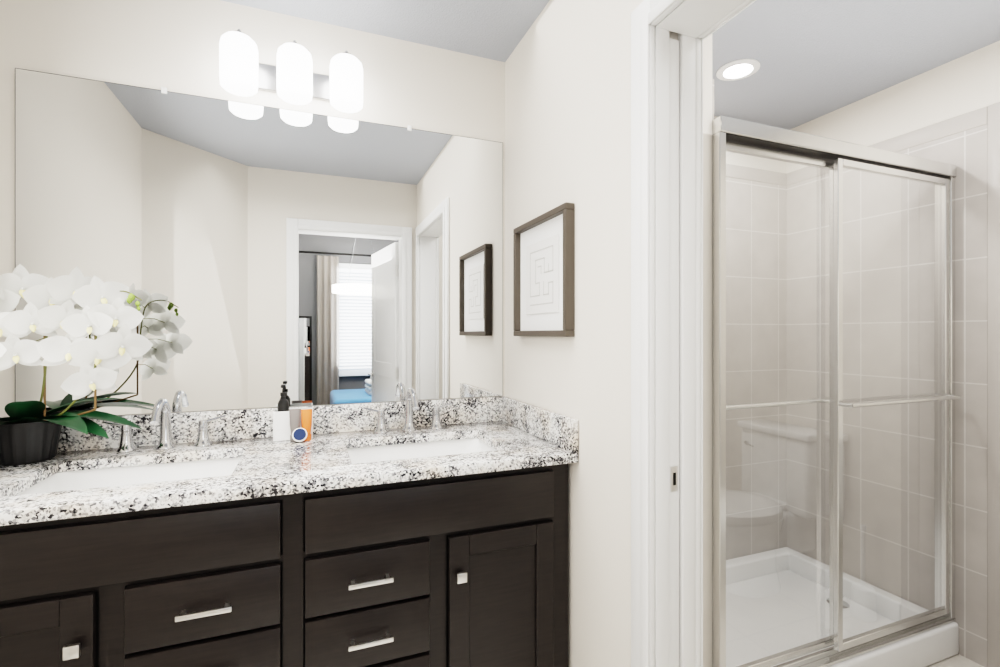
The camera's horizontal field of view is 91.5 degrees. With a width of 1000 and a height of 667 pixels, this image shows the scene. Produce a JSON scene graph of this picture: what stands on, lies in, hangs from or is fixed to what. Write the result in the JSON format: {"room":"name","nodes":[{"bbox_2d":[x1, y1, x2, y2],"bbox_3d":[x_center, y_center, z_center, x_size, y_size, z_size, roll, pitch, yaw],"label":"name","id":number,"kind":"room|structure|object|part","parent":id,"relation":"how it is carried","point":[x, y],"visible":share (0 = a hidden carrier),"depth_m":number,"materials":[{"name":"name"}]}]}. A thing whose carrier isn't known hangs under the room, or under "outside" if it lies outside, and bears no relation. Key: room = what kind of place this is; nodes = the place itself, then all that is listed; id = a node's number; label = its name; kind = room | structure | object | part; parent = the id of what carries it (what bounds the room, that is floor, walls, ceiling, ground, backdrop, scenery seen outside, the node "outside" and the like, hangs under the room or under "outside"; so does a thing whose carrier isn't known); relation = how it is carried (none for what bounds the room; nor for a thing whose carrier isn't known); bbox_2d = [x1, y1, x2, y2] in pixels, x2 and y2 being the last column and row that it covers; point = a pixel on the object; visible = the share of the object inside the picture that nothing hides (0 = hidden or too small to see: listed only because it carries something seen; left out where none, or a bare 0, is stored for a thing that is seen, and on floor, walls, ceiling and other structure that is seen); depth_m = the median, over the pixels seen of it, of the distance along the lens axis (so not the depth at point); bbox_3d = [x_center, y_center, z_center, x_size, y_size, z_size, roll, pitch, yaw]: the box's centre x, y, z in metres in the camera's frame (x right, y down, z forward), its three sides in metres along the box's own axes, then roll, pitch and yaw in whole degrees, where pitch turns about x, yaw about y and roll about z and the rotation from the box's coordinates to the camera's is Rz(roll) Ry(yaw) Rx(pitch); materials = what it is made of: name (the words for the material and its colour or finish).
{"room":"bathroom","nodes":[
{"label":"bathroom","id":0,"kind":"room"},
{"bbox_2d":[0,0,504,417],"bbox_3d":[-0.753,0.090,1.787,1.860,2.440,0.130,0,0,-21],"label":"wall","id":1,"kind":"structure","parent":0,"point":[329,259],"depth_m":1.68,"materials":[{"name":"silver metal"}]},
{"bbox_3d":[-0.755,0.090,1.791,1.860,2.440,0.120,0,0,-21],"label":"wall mirror","id":2,"kind":"part","parent":1,"relation":"part of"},
{"bbox_2d":[219,29,362,112],"bbox_3d":[-0.700,-0.890,1.664,0.446,0.200,0.155,0,0,-21],"label":"light","id":3,"kind":"object","parent":1,"relation":"attached to","point":[293,78],"visible":1,"depth_m":1.61,"materials":[{"name":"white glass"}]},
{"bbox_3d":[-0.848,-0.878,1.583,0.112,0.177,0.112,0,0,-21],"label":"lamp shade","id":4,"kind":"part","parent":3,"relation":"part of","materials":[{"name":"white glass"}]},
{"bbox_3d":[-0.707,-0.917,1.681,0.400,0.145,0.119,0,0,-21],"label":"plate","id":5,"kind":"part","parent":3,"relation":"part of","materials":[{"name":"silver metal"}]},
{"bbox_3d":[-0.692,-0.878,1.644,0.112,0.177,0.112,0,0,-21],"label":"lamp shade","id":6,"kind":"part","parent":3,"relation":"part of","materials":[{"name":"white glass"}]},
{"bbox_3d":[-0.537,-0.878,1.704,0.112,0.177,0.112,0,0,-21],"label":"lamp shade","id":7,"kind":"part","parent":3,"relation":"part of","materials":[{"name":"white glass"}]},
{"bbox_2d":[505,0,677,666],"bbox_3d":[0.246,0.090,1.618,0.120,2.440,0.930,0,0,-21],"label":"wall","id":8,"kind":"structure","parent":0,"point":[568,78],"depth_m":1.42,"materials":[{"name":"beige paint"}]},
{"bbox_2d":[57,396,505,451],"bbox_3d":[-0.729,0.310,1.724,1.616,0.100,0.020,0,0,-21],"label":"backsplash","id":9,"kind":"structure","parent":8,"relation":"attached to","point":[237,424],"depth_m":1.68,"materials":[{"name":"stone"}]},
{"bbox_2d":[513,202,573,336],"bbox_3d":[0.140,-0.195,1.679,0.032,0.410,0.410,0,0,-21],"label":"picture frame","id":10,"kind":"object","parent":8,"relation":"attached to","point":[543,246],"visible":1,"depth_m":1.65,"materials":[{"name":"brown wood"}]},
{"bbox_2d":[631,0,683,666],"bbox_3d":[0.496,0.258,0.833,0.064,2.105,0.825,0,0,-21],"label":"door frame","id":11,"kind":"structure","parent":8,"relation":"attached to","point":[642,33],"depth_m":1.15,"materials":[{"name":"white"}]},
{"bbox_2d":[669,38,678,666],"bbox_3d":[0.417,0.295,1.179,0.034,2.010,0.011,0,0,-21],"label":"pocket door","id":12,"kind":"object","parent":11,"relation":"in","point":[673,44],"depth_m":1.17,"materials":[{"name":"white wood"}]},
{"bbox_2d":[221,0,999,129],"bbox_3d":[-0.082,-1.170,1.055,4.900,0.080,2.120,0,0,-21],"label":"ceiling","id":13,"kind":"structure","parent":0,"point":[817,58],"depth_m":1.85,"materials":[{"name":"grey paint"}]},
{"bbox_2d":[716,59,759,80],"bbox_3d":[1.019,-1.125,2.086,0.170,0.008,0.170,0,0,-21],"label":"recessed light","id":14,"kind":"object","parent":13,"relation":"in","point":[755,64],"visible":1,"depth_m":2.07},
{"bbox_2d":[656,0,744,37],"bbox_3d":[0.558,-0.730,0.817,0.119,0.020,0.750,0,0,-21],"label":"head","id":15,"kind":"object","parent":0,"point":[691,18],"depth_m":1.10},
{"bbox_2d":[703,34,711,666],"bbox_3d":[0.396,0.090,1.853,0.330,2.440,0.740,0,0,-21],"label":"wall","id":16,"kind":"structure","parent":0,"point":[707,43],"depth_m":1.56,"materials":[{"name":"beige paint"}]},
{"bbox_2d":[712,79,713,666],"bbox_3d":[0.555,0.190,1.911,0.008,2.020,0.732,0,0,-21],"label":"wall tile","id":17,"kind":"structure","parent":16,"relation":"attached to","point":[712,79],"depth_m":1.57,"materials":[{"name":"beige tile"}]},
{"bbox_2d":[714,116,785,172],"bbox_3d":[0.831,0.090,2.485,1.600,2.440,0.120,0,0,-21],"label":"wall","id":18,"kind":"structure","parent":0,"point":[732,158],"depth_m":2.63,"materials":[{"name":"beige paint"}]},
{"bbox_2d":[726,177,786,559],"bbox_3d":[1.008,0.190,2.485,1.270,2.020,0.008,0,0,-21],"label":"wall tile","id":19,"kind":"structure","parent":18,"relation":"attached to","point":[756,212],"depth_m":2.63,"materials":[{"name":"beige tile"}]},
{"bbox_2d":[726,164,786,185],"bbox_3d":[1.005,-0.855,2.482,1.262,0.070,0.010,0,0,-21],"label":"trim","id":20,"kind":"structure","parent":18,"relation":"attached to","point":[732,171],"depth_m":2.62,"materials":[{"name":"grey"}]},
{"bbox_2d":[786,40,999,173],"bbox_3d":[1.996,0.090,1.865,0.120,2.440,2.120,0,0,-21],"label":"wall","id":21,"kind":"structure","parent":0,"point":[970,82],"depth_m":2.13,"materials":[{"name":"beige paint"}]},
{"bbox_2d":[787,124,986,666],"bbox_3d":[1.754,0.245,2.309,0.008,2.130,0.862,0,0,-21],"label":"wall tile","id":22,"kind":"structure","parent":21,"relation":"attached to","point":[888,222],"depth_m":2.22,"materials":[{"name":"beige tile"}]},
{"bbox_2d":[787,107,986,185],"bbox_3d":[1.753,-0.855,2.309,0.010,0.070,0.861,0,0,-21],"label":"trim","id":23,"kind":"structure","parent":21,"relation":"attached to","point":[976,118],"depth_m":2.11,"materials":[{"name":"beige tile"}]},
{"bbox_2d":[987,102,999,666],"bbox_3d":[1.922,0.210,1.874,0.010,2.200,0.070,0,0,-21],"label":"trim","id":24,"kind":"structure","parent":21,"relation":"attached to","point":[993,111],"depth_m":1.89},
{"bbox_2d":[927,654,983,666],"bbox_3d":[0.384,1.340,1.237,3.580,0.060,2.120,0,0,-21],"label":"floor","id":25,"kind":"structure","parent":0,"point":[957,660],"depth_m":1.93,"materials":[{"name":"tile"}]},
{"bbox_2d":[0,388,577,666],"bbox_3d":[-0.623,0.754,1.452,1.616,1.112,0.603,0,0,-21],"label":"vanity","id":26,"kind":"object","parent":25,"relation":"on","point":[412,532],"visible":0.98,"depth_m":1.27,"materials":[{"name":"black"}]},
{"bbox_3d":[-1.040,0.872,1.009,0.325,0.607,0.019,0,0,-21],"label":"door","id":27,"kind":"part","parent":26,"relation":"part of","materials":[{"name":"brown wood"}]},
{"bbox_3d":[-0.909,0.673,1.037,0.028,0.028,0.024,0,0,-21],"label":"door knob","id":28,"kind":"part","parent":26,"relation":"part of","materials":[{"name":"silver metal"}]},
{"bbox_3d":[-0.689,0.794,1.146,0.316,0.144,0.019,0,0,-21],"label":"drawer","id":29,"kind":"part","parent":26,"relation":"part of","materials":[{"name":"brown wood"}]},
{"bbox_3d":[-0.689,0.640,1.146,0.316,0.144,0.019,0,0,-21],"label":"drawer","id":30,"kind":"part","parent":26,"relation":"part of","materials":[{"name":"brown wood"}]},
{"bbox_3d":[-0.680,0.640,1.123,0.112,0.012,0.030,0,0,-21],"label":"drawer handle","id":31,"kind":"part","parent":26,"relation":"part of","materials":[{"name":"silver metal"}]},
{"bbox_2d":[0,421,577,525],"bbox_3d":[-0.624,0.375,1.455,1.616,0.030,0.598,0,0,-21],"label":"countertop","id":32,"kind":"structure","parent":26,"relation":"on","point":[266,467],"depth_m":1.33,"materials":[{"name":"stone"}]},
{"bbox_2d":[0,264,152,465],"bbox_3d":[-1.194,0.087,1.356,0.418,0.545,0.304,0,0,-21],"label":"orchid plant","id":33,"kind":"object","parent":32,"relation":"on","point":[27,436],"visible":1,"depth_m":1.31,"materials":[{"name":"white plant"}]},
{"bbox_3d":[-1.340,0.301,1.378,0.156,0.116,0.156,0,0,-21],"label":"pot","id":34,"kind":"part","parent":33,"relation":"part of","materials":[{"name":"black ceramic"}]},
{"bbox_2d":[18,457,240,494],"bbox_3d":[-0.962,0.464,1.303,0.534,0.146,0.384,0,0,-21],"label":"sink","id":35,"kind":"object","parent":32,"relation":"in","point":[182,468],"depth_m":1.43,"materials":[{"name":"white ceramic"}]},
{"bbox_2d":[102,398,225,452],"bbox_3d":[-1.032,0.279,1.482,0.330,0.162,0.158,0,0,-21],"label":"faucet","id":36,"kind":"object","parent":32,"relation":"on","point":[203,444],"depth_m":1.51,"materials":[{"name":"silver metal"}]},
{"bbox_2d":[273,407,312,440],"bbox_3d":[-0.710,0.310,1.675,0.124,0.098,0.070,0,0,-21],"label":"caddy","id":37,"kind":"object","parent":32,"relation":"on","point":[281,420],"visible":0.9,"depth_m":1.63,"materials":[{"name":"white plastic"}]},
{"bbox_2d":[278,384,288,411],"bbox_3d":[-0.739,0.264,1.660,0.036,0.180,0.048,0,0,-21],"label":"pump","id":38,"kind":"object","parent":37,"relation":"in","point":[283,404],"visible":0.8,"depth_m":1.66,"materials":[{"name":"black plastic"}]},
{"bbox_2d":[289,409,300,434],"bbox_3d":[-0.685,0.295,1.628,0.029,0.085,0.029,0,0,18],"label":"tube","id":39,"kind":"object","parent":32,"relation":"on","point":[294,414],"visible":0.83,"depth_m":1.62,"materials":[{"name":"grey plastic"}]},
{"bbox_2d":[292,428,306,441],"bbox_3d":[-0.661,0.335,1.609,0.047,0.045,0.027,0,0,-21],"label":"jar","id":40,"kind":"object","parent":32,"relation":"on","point":[294,439],"visible":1,"depth_m":1.60,"materials":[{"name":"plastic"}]},
{"bbox_2d":[293,429,305,439],"bbox_3d":[-0.659,0.332,1.603,0.039,0.036,0.016,0,0,-21],"label":"label","id":41,"kind":"object","parent":40,"relation":"attached to","point":[299,434],"depth_m":1.60,"materials":[{"name":"blue paper"}]},
{"bbox_2d":[301,409,311,433],"bbox_3d":[-0.652,0.296,1.641,0.029,0.082,0.029,0,0,18],"label":"tube","id":42,"kind":"object","parent":32,"relation":"on","point":[306,414],"visible":0.88,"depth_m":1.63,"materials":[{"name":"orange plastic"}]},
{"bbox_2d":[304,434,310,440],"bbox_3d":[-0.652,0.349,1.641,0.030,0.021,0.030,0,0,-21],"label":"cap","id":43,"kind":"object","parent":42,"relation":"attached to","point":[308,438],"depth_m":1.63,"materials":[{"name":"orange plastic"}]},
{"bbox_2d":[363,388,451,433],"bbox_3d":[-0.318,0.279,1.761,0.330,0.162,0.158,0,0,-21],"label":"faucet","id":44,"kind":"object","parent":32,"relation":"on","point":[436,427],"depth_m":1.79,"materials":[{"name":"silver metal"}]},
{"bbox_2d":[347,438,496,463],"bbox_3d":[-0.248,0.464,1.581,0.534,0.146,0.384,0,0,-21],"label":"sink","id":45,"kind":"object","parent":32,"relation":"in","point":[367,452],"depth_m":1.73,"materials":[{"name":"white ceramic"}]},
{"bbox_3d":[-0.343,0.794,1.281,0.316,0.144,0.019,0,0,-21],"label":"drawer","id":46,"kind":"part","parent":26,"relation":"part of","materials":[{"name":"brown wood"}]},
{"bbox_3d":[-0.343,0.640,1.281,0.316,0.144,0.019,0,0,-21],"label":"drawer","id":47,"kind":"part","parent":26,"relation":"part of","materials":[{"name":"brown wood"}]},
{"bbox_3d":[-0.334,0.794,1.258,0.112,0.012,0.030,0,0,-21],"label":"drawer handle","id":48,"kind":"part","parent":26,"relation":"part of","materials":[{"name":"silver metal"}]},
{"bbox_3d":[-0.334,0.640,1.258,0.112,0.012,0.030,0,0,-21],"label":"drawer handle","id":49,"kind":"part","parent":26,"relation":"part of","materials":[{"name":"silver metal"}]},
{"bbox_3d":[-0.343,0.949,1.281,0.316,0.144,0.019,0,0,-21],"label":"drawer","id":50,"kind":"part","parent":26,"relation":"part of","materials":[{"name":"brown wood"}]},
{"bbox_3d":[-0.107,0.673,1.349,0.028,0.028,0.024,0,0,-21],"label":"door knob","id":51,"kind":"part","parent":26,"relation":"part of","materials":[{"name":"silver metal"}]},
{"bbox_3d":[0.008,0.872,1.417,0.325,0.607,0.019,0,0,-21],"label":"door","id":52,"kind":"part","parent":26,"relation":"part of","materials":[{"name":"brown wood"}]},
{"bbox_2d":[713,115,960,666],"bbox_3d":[1.152,0.310,2.106,1.260,2.000,0.800,0,0,-21],"label":"shower enclosure","id":53,"kind":"object","parent":25,"relation":"on","point":[780,607],"visible":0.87,"depth_m":1.86,"materials":[{"name":"silver metal"}]},
{"bbox_3d":[0.968,0.257,1.720,0.580,1.777,0.062,0,0,-21],"label":"panel frame","id":54,"kind":"part","parent":53,"relation":"part of","materials":[{"name":"clear glass"}]},
{"bbox_3d":[1.532,0.257,1.859,0.672,1.777,0.062,0,0,-21],"label":"panel frame","id":55,"kind":"part","parent":53,"relation":"part of","materials":[{"name":"clear glass"}]},
{"bbox_3d":[0.558,-0.935,0.817,0.120,0.390,0.790,0,0,-21],"label":"wall","id":56,"kind":"structure","parent":0,"visible":0},
{"bbox_2d":[671,466,677,491],"bbox_3d":[0.420,0.350,1.173,0.020,0.060,0.002,0,0,-21],"label":"strike plate","id":57,"kind":"object","parent":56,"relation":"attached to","point":[674,469],"visible":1,"depth_m":1.17,"materials":[{"name":"silver metal"}]},
{"bbox_2d":[673,473,675,484],"bbox_3d":[0.420,0.350,1.172,0.008,0.030,0.001,0,0,-21],"label":"latch hole","id":58,"kind":"object","parent":57,"relation":"in","point":[674,474],"depth_m":1.17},
{"bbox_2d":[678,0,755,666],"bbox_3d":[0.593,0.258,0.871,0.064,2.105,0.825,0,0,-21],"label":"door frame","id":59,"kind":"structure","parent":56,"relation":"attached to","point":[687,44],"depth_m":1.18,"materials":[{"name":"white"}]}
]}

